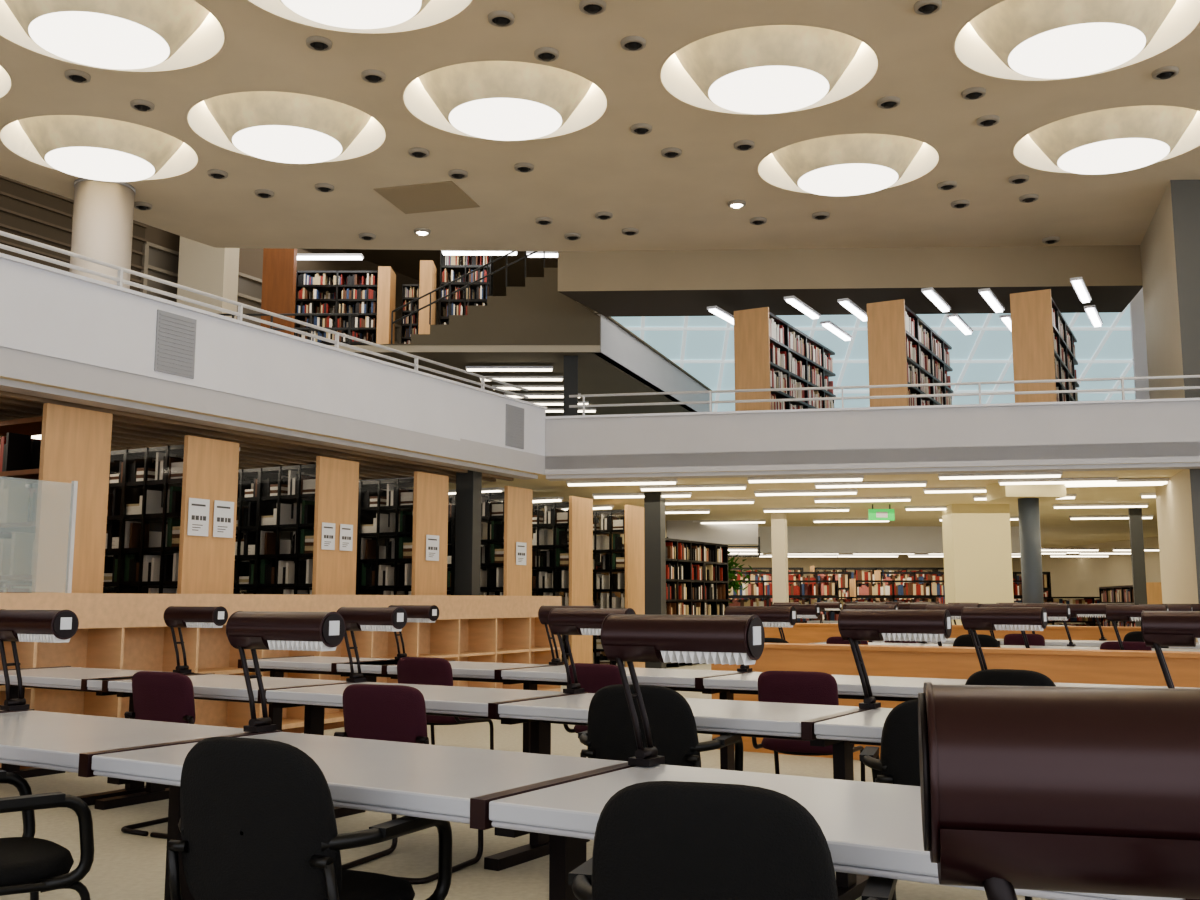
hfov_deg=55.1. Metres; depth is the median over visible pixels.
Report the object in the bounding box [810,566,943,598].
bookshelf
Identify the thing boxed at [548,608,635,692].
desk lamp
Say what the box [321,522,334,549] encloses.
paper sign
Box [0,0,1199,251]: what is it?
ceiling
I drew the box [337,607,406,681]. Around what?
desk lamp
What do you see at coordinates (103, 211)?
round column
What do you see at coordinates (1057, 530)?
ceiling
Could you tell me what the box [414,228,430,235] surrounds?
recessed light
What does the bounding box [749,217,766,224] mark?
recessed light
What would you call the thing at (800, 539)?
wall
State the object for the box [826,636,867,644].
chair
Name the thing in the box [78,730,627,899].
desk
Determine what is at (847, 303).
fluorescent lights
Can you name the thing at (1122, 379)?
gallery railing
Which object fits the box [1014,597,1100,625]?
bookshelf
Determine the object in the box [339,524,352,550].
paper sign
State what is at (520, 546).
paper sign
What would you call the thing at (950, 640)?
desk
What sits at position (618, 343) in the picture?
parapet
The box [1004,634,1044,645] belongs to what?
chair
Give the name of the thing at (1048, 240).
recessed light
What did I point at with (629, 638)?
desk lamp
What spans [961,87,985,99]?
recessed light
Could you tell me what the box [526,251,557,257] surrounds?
lights
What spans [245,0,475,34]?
ceiling lamp
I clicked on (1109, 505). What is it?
ceiling lights
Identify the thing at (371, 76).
recessed light
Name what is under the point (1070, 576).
wall
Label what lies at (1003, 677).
chair
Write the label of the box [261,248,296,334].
wood end panel
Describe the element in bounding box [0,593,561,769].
shelf unit
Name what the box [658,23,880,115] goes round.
ceiling lamp
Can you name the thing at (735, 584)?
potted plant
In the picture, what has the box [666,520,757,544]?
wall
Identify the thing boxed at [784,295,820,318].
fluorescent lights
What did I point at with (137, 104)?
recessed light
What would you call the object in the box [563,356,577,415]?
square column
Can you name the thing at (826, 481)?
ceiling lights
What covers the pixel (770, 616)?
desk lamp
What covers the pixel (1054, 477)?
ceiling lights
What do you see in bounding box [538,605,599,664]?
desk lamp
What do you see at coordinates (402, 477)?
lights
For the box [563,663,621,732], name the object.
chair
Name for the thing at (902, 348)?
bookshelf
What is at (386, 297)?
wood end panel
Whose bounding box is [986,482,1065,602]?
round column
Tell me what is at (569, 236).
recessed light
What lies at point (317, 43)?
recessed light
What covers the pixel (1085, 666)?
shelf
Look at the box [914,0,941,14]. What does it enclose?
recessed light
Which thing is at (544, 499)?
lights
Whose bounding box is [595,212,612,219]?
recessed light
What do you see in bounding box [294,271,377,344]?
bookshelf
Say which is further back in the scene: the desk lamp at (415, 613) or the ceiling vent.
the ceiling vent
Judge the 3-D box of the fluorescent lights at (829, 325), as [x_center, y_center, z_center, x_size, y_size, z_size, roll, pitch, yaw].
[3.914,-1.997,18.979,0.435,0.070,1.536,-2,-8,16]
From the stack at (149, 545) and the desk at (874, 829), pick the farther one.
the stack at (149, 545)
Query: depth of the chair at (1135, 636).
12.11 m
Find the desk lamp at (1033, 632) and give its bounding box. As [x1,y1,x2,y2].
[1023,603,1063,633]
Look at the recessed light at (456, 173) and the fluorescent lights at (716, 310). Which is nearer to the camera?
the recessed light at (456, 173)
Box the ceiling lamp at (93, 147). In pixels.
[0,113,199,181]
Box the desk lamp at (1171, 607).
[1139,604,1191,647]
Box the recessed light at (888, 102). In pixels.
[877,96,899,108]
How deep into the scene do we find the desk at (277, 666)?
9.00 m
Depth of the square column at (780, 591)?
21.31 m
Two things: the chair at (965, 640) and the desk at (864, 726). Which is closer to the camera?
the desk at (864, 726)
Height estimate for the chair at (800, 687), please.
0.830 m
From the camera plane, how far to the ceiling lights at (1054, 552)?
30.34 m
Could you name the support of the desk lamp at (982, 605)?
on the desk at (1001, 646)
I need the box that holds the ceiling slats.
[0,390,513,483]
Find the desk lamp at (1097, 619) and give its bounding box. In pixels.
[1091,603,1134,640]
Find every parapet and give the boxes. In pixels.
[0,253,546,479]
[545,398,1199,480]
[595,313,710,411]
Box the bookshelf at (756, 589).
[729,580,838,618]
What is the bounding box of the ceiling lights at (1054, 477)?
[938,471,1118,484]
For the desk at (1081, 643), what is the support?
on the floor at (125, 866)
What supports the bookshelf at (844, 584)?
on the floor at (125, 866)
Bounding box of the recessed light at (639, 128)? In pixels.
[630,123,651,134]
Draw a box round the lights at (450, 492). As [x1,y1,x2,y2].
[448,489,455,494]
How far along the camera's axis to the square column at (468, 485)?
14.39 m
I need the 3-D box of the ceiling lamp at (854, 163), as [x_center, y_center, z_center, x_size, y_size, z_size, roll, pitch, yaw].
[3.060,-3.717,14.260,2.250,0.820,2.070,0,-7,0]
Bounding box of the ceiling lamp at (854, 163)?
[756,132,940,195]
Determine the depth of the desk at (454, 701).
5.92 m
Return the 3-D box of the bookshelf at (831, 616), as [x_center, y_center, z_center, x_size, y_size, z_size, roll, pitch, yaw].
[5.495,4.162,27.694,5.090,1.309,0.560,0,-7,0]
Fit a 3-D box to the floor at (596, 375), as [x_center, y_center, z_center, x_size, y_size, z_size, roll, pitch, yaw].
[-2.150,-1.223,23.102,9.500,0.120,7.500,0,-7,0]
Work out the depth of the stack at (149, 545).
10.75 m
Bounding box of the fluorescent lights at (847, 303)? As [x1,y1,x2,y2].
[837,298,866,320]
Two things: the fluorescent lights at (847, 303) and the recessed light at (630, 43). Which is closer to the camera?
the recessed light at (630, 43)
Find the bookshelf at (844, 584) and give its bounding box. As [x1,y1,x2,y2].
[728,572,850,614]
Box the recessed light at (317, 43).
[306,36,331,50]
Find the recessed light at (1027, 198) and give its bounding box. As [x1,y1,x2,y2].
[1019,194,1038,202]
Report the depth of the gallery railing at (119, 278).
10.81 m
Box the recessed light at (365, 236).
[359,233,375,239]
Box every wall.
[0,175,462,343]
[177,236,238,318]
[666,520,757,544]
[728,554,943,577]
[757,526,1019,553]
[1012,536,1160,623]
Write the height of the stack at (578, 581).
2.690 m
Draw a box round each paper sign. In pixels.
[187,498,209,535]
[213,500,233,537]
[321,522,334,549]
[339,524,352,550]
[426,535,438,560]
[516,542,526,564]
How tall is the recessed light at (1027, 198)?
0.065 m
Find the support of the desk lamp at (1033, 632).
on the desk at (1081, 643)
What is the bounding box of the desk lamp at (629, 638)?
[600,614,764,766]
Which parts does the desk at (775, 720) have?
leg frame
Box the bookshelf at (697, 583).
[665,538,728,666]
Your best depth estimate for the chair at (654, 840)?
2.05 m
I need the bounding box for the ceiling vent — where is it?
[373,181,479,213]
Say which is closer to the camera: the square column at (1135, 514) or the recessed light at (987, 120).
the recessed light at (987, 120)
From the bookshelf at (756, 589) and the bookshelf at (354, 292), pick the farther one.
the bookshelf at (756, 589)
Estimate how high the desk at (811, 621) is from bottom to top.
0.733 m
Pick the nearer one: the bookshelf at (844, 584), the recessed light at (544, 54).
the recessed light at (544, 54)
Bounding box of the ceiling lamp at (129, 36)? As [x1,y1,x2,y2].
[0,0,226,72]
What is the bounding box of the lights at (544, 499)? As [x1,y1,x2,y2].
[533,496,562,502]
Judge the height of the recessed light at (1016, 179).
0.065 m
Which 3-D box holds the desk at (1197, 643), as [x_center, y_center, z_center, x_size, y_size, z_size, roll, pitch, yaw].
[6.718,2.461,12.427,1.535,0.733,0.776,-5,-9,32]
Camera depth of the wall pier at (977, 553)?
19.85 m
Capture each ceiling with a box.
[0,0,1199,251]
[0,346,1199,547]
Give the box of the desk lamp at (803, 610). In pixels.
[772,604,819,639]
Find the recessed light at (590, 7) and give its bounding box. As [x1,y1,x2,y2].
[579,0,605,14]
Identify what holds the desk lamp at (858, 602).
on the desk
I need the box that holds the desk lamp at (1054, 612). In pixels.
[1012,605,1070,647]
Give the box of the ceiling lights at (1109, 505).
[1052,503,1148,508]
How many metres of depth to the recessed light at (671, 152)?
13.73 m
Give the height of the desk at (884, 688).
0.733 m
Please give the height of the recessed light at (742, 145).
0.065 m
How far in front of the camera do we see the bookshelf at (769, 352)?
17.61 m
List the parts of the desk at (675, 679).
leg frame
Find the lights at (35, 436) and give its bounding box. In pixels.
[31,435,40,439]
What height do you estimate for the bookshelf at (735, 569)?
2.310 m
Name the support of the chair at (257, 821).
on the floor at (125, 866)
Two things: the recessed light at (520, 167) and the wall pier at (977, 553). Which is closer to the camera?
the recessed light at (520, 167)
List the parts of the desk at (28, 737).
leg frame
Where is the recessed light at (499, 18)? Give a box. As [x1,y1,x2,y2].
[488,10,514,26]
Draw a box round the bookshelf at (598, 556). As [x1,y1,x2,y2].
[552,553,623,653]
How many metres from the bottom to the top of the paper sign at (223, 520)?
0.340 m
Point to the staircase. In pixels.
(536, 313)
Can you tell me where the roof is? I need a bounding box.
[339,245,1103,298]
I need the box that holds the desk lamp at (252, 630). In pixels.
[226,611,344,732]
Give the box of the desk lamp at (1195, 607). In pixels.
[1191,604,1199,610]
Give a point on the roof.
(405, 262)
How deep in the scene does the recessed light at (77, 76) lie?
11.72 m
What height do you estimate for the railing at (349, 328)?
0.560 m
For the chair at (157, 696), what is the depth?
5.95 m
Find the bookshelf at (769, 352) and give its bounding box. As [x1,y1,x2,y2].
[734,307,835,410]
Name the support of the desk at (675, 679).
on the floor at (125, 866)
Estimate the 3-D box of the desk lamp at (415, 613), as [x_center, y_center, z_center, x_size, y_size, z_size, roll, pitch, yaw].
[-1.481,1.439,9.077,0.470,0.426,0.126,-5,-9,34]
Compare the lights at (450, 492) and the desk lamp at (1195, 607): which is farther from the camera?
the lights at (450, 492)
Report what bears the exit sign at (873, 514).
attached to the ceiling at (1057, 530)
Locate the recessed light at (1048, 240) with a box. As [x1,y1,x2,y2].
[1042,236,1059,243]
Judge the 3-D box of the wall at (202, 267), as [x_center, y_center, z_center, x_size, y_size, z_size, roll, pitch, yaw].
[-7.000,-2.025,20.433,0.800,5.500,0.800,0,-7,0]
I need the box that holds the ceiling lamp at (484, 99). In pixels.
[401,59,609,140]
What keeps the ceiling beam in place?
attached to the ceiling at (678, 203)
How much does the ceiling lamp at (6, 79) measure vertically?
0.820 m
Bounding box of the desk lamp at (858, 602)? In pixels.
[857,602,885,603]
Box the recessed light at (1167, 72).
[1152,66,1178,79]
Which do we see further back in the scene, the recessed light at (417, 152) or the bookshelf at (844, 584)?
the bookshelf at (844, 584)
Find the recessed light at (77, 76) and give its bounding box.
[65,69,90,82]
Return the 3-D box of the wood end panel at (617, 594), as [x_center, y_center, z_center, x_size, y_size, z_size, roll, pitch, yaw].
[0.180,2.446,19.144,0.320,2.500,0.400,0,-7,0]
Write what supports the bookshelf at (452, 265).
on the floor at (596, 375)
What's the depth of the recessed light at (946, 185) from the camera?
14.82 m
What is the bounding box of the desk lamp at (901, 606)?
[898,603,935,609]
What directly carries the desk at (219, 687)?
on the floor at (125, 866)
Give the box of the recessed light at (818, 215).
[812,212,829,219]
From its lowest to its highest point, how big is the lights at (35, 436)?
0.070 m
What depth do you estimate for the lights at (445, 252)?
21.89 m
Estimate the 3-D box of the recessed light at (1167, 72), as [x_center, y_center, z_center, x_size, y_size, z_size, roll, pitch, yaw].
[5.749,-3.817,11.694,0.250,0.065,0.250,0,-7,0]
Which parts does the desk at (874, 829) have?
leg frame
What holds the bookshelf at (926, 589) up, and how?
on the floor at (125, 866)
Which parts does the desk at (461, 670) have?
leg frame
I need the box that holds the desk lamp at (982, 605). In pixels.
[980,604,1026,637]
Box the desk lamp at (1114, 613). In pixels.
[1105,605,1168,649]
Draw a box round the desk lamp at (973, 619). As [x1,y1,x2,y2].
[961,607,1047,669]
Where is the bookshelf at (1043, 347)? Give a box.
[1010,289,1079,402]
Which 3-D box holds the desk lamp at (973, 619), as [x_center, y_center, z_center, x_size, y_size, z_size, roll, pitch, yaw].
[2.357,1.128,6.694,0.470,0.426,0.126,-5,-9,36]
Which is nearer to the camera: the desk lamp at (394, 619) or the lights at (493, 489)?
the desk lamp at (394, 619)
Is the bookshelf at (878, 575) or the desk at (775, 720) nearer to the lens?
the desk at (775, 720)
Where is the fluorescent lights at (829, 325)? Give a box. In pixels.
[820,320,852,340]
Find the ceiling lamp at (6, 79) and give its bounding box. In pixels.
[0,63,13,99]
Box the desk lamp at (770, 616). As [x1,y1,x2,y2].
[724,606,796,671]
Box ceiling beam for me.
[558,245,1142,316]
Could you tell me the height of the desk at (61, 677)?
0.733 m
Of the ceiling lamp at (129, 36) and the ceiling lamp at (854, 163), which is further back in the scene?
the ceiling lamp at (854, 163)
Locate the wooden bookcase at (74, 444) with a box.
[0,403,112,592]
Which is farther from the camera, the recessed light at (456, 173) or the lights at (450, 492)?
the lights at (450, 492)
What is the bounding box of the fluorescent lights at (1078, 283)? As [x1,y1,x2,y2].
[1070,277,1102,326]
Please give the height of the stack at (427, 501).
2.690 m
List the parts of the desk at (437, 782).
leg frame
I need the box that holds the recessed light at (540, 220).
[535,217,552,224]
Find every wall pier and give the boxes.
[942,504,1013,624]
[1140,180,1199,641]
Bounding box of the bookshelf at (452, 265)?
[439,250,492,324]
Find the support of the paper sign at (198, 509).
attached to the stack at (149, 545)
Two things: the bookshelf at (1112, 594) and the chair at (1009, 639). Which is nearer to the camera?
the chair at (1009, 639)
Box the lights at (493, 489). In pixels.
[482,487,503,492]
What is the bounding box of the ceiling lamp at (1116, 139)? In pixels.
[1011,104,1199,174]
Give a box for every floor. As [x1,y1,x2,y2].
[0,663,1050,899]
[329,345,695,415]
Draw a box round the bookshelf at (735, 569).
[731,568,802,576]
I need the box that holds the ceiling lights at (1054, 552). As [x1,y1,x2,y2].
[1041,548,1130,556]
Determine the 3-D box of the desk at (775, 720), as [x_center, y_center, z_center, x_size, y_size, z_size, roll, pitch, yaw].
[0.331,1.510,5.136,1.535,0.733,0.776,-5,-9,32]
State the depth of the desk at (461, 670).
8.32 m
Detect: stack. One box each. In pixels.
[16,435,238,593]
[106,456,358,594]
[239,471,448,594]
[386,486,532,595]
[389,496,592,664]
[494,505,644,667]
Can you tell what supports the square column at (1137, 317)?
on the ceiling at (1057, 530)
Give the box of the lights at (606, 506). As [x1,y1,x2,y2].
[593,504,613,509]
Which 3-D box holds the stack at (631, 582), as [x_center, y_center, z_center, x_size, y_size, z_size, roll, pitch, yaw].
[-1.304,2.362,19.238,4.290,2.690,0.620,-4,-8,28]
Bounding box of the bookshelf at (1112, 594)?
[1099,582,1162,626]
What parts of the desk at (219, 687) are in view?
leg frame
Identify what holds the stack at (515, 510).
on the floor at (125, 866)
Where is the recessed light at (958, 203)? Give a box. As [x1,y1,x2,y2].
[951,200,969,207]
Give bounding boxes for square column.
[454,470,481,595]
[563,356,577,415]
[644,492,665,668]
[771,512,788,602]
[1128,508,1146,626]
[1129,287,1149,398]
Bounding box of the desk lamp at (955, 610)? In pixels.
[925,604,979,645]
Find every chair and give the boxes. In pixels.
[0,770,93,899]
[121,671,194,838]
[167,737,451,899]
[334,684,482,883]
[397,657,493,749]
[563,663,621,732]
[568,781,896,899]
[578,684,742,770]
[752,671,864,781]
[765,638,788,642]
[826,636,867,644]
[859,699,1031,899]
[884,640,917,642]
[953,634,1000,647]
[965,669,1055,685]
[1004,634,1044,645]
[1100,641,1151,650]
[1123,631,1168,647]
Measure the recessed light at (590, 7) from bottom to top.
0.065 m
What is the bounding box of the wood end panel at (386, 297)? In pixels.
[376,266,395,343]
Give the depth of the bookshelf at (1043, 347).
16.34 m
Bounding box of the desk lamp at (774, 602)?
[773,602,800,603]
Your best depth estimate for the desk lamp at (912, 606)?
12.48 m
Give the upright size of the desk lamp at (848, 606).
0.426 m
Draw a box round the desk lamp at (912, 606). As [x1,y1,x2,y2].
[910,604,953,642]
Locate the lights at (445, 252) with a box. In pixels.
[441,250,517,254]
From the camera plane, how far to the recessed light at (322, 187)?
14.89 m
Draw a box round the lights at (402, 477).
[359,477,413,481]
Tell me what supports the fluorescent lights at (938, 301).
attached to the ceiling beam
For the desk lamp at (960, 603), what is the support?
on the desk at (950, 640)
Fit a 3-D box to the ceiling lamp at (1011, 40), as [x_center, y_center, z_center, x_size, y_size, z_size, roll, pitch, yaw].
[4.500,-4.152,10.929,2.250,0.820,2.070,0,-7,0]
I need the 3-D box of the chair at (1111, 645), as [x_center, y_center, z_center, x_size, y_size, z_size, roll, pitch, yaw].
[4.814,2.164,10.524,0.515,0.830,0.539,-3,-8,20]
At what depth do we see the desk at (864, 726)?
4.60 m
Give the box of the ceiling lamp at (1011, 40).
[952,0,1199,81]
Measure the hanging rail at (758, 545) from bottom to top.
0.420 m
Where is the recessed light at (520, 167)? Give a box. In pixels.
[514,162,533,172]
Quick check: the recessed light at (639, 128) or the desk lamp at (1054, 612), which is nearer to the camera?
the desk lamp at (1054, 612)
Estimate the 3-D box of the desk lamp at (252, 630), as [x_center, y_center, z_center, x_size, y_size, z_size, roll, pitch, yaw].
[-1.123,0.788,4.085,0.470,0.426,0.126,-4,-9,30]
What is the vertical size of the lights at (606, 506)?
0.070 m
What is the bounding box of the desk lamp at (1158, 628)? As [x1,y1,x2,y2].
[1141,610,1199,687]
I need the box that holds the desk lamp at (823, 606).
[814,602,841,622]
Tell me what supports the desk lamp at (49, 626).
on the desk
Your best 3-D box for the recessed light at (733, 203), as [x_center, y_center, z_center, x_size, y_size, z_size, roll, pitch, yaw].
[1.849,-3.313,15.561,0.250,0.065,0.250,0,-7,0]
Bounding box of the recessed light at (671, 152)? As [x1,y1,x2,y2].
[661,147,681,157]
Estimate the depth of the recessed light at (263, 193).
15.11 m
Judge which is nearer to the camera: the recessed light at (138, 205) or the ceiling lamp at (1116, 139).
the ceiling lamp at (1116, 139)
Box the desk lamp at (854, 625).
[838,609,951,708]
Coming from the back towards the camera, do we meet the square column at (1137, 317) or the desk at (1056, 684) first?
the square column at (1137, 317)
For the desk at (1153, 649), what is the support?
on the floor at (125, 866)
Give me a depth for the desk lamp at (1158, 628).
4.39 m
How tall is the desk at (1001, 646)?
0.733 m
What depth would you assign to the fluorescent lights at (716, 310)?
17.89 m
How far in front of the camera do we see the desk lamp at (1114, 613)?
9.59 m
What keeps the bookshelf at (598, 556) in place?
on the floor at (125, 866)
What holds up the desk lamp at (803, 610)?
on the desk
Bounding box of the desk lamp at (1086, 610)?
[1057,604,1106,645]
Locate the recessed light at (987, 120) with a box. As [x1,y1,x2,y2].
[976,115,999,126]
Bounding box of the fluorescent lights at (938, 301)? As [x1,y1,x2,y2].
[921,287,972,334]
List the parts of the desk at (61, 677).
leg frame, leg frame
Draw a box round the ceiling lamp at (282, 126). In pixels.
[185,90,387,163]
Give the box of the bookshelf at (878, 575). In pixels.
[874,570,1051,603]
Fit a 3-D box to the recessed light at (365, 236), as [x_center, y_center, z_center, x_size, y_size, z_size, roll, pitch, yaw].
[-3.431,-3.132,16.949,0.250,0.065,0.250,0,-7,0]
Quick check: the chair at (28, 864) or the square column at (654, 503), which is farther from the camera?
the square column at (654, 503)
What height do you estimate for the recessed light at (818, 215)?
0.065 m
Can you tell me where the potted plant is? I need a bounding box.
[728,551,762,602]
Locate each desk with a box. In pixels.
[0,666,214,809]
[0,709,249,772]
[76,672,345,805]
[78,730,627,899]
[238,655,452,729]
[257,681,565,817]
[331,659,548,682]
[470,762,1185,899]
[484,692,858,870]
[494,664,736,752]
[695,671,966,769]
[764,623,1140,643]
[801,708,892,899]
[805,620,837,622]
[807,642,952,645]
[868,638,1003,643]
[948,645,1099,649]
[961,682,1199,688]
[997,640,1108,646]
[1152,648,1199,651]
[1169,642,1199,648]
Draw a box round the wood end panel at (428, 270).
[418,260,436,333]
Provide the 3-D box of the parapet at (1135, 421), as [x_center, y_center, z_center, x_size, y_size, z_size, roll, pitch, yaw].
[6.431,-0.180,14.198,14.500,0.830,0.350,-1,-8,10]
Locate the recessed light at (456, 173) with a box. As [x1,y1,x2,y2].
[448,169,467,178]
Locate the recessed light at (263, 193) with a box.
[255,189,273,197]
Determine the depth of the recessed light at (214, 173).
14.42 m
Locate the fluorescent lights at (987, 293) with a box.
[978,288,1011,332]
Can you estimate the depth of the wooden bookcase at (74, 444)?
9.46 m
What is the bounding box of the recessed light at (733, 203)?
[727,200,745,207]
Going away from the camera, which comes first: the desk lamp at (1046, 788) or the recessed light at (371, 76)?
the desk lamp at (1046, 788)
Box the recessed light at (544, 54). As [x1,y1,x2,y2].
[534,47,558,61]
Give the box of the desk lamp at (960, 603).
[959,603,998,633]
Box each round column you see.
[69,178,135,288]
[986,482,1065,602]
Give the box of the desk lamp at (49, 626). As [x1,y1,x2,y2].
[0,609,78,710]
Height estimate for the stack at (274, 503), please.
2.690 m
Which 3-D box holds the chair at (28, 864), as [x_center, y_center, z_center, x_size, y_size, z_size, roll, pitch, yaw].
[-1.812,1.203,3.321,0.549,0.874,0.618,7,-10,-42]
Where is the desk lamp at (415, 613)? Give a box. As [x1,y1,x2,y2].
[389,605,438,658]
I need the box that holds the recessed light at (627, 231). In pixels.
[622,228,638,235]
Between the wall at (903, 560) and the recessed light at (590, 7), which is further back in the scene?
the wall at (903, 560)
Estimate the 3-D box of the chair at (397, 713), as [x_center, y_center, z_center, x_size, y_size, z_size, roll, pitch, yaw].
[-0.874,1.476,5.244,0.515,0.830,0.539,-3,-8,24]
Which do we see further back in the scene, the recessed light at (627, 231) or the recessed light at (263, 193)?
the recessed light at (627, 231)
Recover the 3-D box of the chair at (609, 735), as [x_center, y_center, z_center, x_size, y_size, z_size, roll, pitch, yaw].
[0.235,1.376,4.647,0.618,0.874,0.549,-3,-8,22]
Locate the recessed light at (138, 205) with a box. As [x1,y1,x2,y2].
[134,202,151,209]
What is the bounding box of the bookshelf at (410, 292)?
[401,284,438,343]
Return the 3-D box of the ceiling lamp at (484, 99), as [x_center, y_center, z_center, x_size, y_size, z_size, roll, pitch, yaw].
[-1.020,-3.950,12.476,2.250,0.820,2.070,0,-7,0]
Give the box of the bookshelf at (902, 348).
[867,299,953,406]
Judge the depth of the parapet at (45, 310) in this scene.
10.56 m
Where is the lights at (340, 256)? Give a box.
[297,253,363,259]
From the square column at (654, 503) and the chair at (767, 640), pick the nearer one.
the chair at (767, 640)
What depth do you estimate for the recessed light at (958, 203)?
15.51 m
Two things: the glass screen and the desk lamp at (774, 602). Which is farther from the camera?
the desk lamp at (774, 602)
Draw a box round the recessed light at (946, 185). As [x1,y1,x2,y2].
[937,181,956,189]
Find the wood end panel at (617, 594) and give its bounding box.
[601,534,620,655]
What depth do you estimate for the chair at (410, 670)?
7.48 m
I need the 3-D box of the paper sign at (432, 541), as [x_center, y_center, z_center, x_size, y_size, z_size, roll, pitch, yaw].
[-1.977,1.156,13.584,0.008,0.300,0.250,-4,-8,28]
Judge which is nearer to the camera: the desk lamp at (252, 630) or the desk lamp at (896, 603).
the desk lamp at (252, 630)
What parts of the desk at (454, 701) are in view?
leg frame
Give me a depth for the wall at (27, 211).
19.83 m
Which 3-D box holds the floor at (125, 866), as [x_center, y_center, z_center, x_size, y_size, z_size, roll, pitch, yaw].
[-4.000,3.696,18.679,52.000,0.100,50.000,0,-7,0]
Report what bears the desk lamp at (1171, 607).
on the desk at (1153, 649)
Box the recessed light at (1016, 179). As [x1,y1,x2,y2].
[1008,174,1028,183]
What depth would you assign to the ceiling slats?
11.82 m
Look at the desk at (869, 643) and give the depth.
12.24 m
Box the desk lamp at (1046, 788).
[918,682,1199,899]
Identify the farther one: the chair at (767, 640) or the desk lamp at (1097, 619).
the desk lamp at (1097, 619)
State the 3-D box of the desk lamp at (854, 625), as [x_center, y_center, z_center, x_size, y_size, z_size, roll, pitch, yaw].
[1.280,0.905,4.979,0.470,0.426,0.126,-4,-9,30]
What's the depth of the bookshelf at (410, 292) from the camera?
22.96 m
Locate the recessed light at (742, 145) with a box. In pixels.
[734,140,754,150]
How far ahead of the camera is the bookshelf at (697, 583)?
21.74 m
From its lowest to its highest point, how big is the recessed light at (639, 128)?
0.065 m
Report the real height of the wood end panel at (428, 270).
2.140 m
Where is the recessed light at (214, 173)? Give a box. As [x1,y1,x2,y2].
[207,169,227,178]
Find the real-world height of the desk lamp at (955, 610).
0.426 m
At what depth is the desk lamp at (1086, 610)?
11.62 m
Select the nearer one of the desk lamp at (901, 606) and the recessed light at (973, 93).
the recessed light at (973, 93)
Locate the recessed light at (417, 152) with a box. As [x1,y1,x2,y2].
[408,147,428,157]
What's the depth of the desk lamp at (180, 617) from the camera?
7.38 m
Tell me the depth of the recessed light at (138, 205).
15.58 m
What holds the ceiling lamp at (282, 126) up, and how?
hanging from the ceiling at (678, 203)
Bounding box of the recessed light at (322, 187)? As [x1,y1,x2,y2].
[315,183,333,191]
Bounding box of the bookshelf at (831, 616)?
[729,597,935,622]
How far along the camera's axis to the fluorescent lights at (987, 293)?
17.33 m
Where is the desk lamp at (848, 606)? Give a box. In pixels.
[845,604,897,644]
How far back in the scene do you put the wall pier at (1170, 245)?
14.92 m
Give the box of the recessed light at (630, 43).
[620,36,645,50]
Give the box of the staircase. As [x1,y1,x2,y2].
[379,251,599,344]
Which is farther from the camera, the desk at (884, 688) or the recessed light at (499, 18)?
the recessed light at (499, 18)
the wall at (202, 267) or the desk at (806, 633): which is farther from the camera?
the wall at (202, 267)
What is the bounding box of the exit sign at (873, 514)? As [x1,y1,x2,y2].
[868,504,894,520]
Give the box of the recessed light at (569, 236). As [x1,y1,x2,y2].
[564,233,580,239]
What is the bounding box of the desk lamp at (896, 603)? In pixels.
[880,602,901,606]
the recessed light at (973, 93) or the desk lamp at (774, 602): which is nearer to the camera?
the recessed light at (973, 93)
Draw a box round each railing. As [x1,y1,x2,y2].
[0,231,527,398]
[219,314,358,344]
[569,375,1199,414]
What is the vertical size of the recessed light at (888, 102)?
0.065 m
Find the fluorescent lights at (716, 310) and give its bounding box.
[707,306,733,324]
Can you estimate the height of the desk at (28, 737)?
0.733 m
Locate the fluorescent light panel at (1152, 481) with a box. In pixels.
[1065,478,1169,486]
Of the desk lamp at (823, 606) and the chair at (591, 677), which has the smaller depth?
the chair at (591, 677)
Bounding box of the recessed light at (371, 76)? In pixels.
[361,69,385,82]
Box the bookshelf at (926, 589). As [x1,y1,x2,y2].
[849,579,1021,603]
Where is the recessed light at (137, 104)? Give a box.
[130,99,154,111]
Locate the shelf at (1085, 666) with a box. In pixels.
[711,643,1199,759]
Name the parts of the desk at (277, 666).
leg frame, leg frame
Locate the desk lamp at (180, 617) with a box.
[163,606,227,672]
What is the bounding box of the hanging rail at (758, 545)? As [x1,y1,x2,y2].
[666,537,759,556]
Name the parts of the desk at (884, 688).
leg frame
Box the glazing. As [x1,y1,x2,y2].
[612,304,1134,411]
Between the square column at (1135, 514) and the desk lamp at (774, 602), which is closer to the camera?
the desk lamp at (774, 602)
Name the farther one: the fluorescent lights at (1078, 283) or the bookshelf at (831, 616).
the bookshelf at (831, 616)
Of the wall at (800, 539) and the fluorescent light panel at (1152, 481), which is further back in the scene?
the wall at (800, 539)
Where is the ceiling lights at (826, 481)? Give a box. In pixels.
[566,475,986,513]
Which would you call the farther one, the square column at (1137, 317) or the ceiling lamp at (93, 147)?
the square column at (1137, 317)
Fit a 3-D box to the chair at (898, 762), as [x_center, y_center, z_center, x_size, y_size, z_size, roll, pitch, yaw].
[1.235,1.292,4.005,0.618,0.874,0.549,-2,-8,18]
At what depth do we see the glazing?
27.70 m

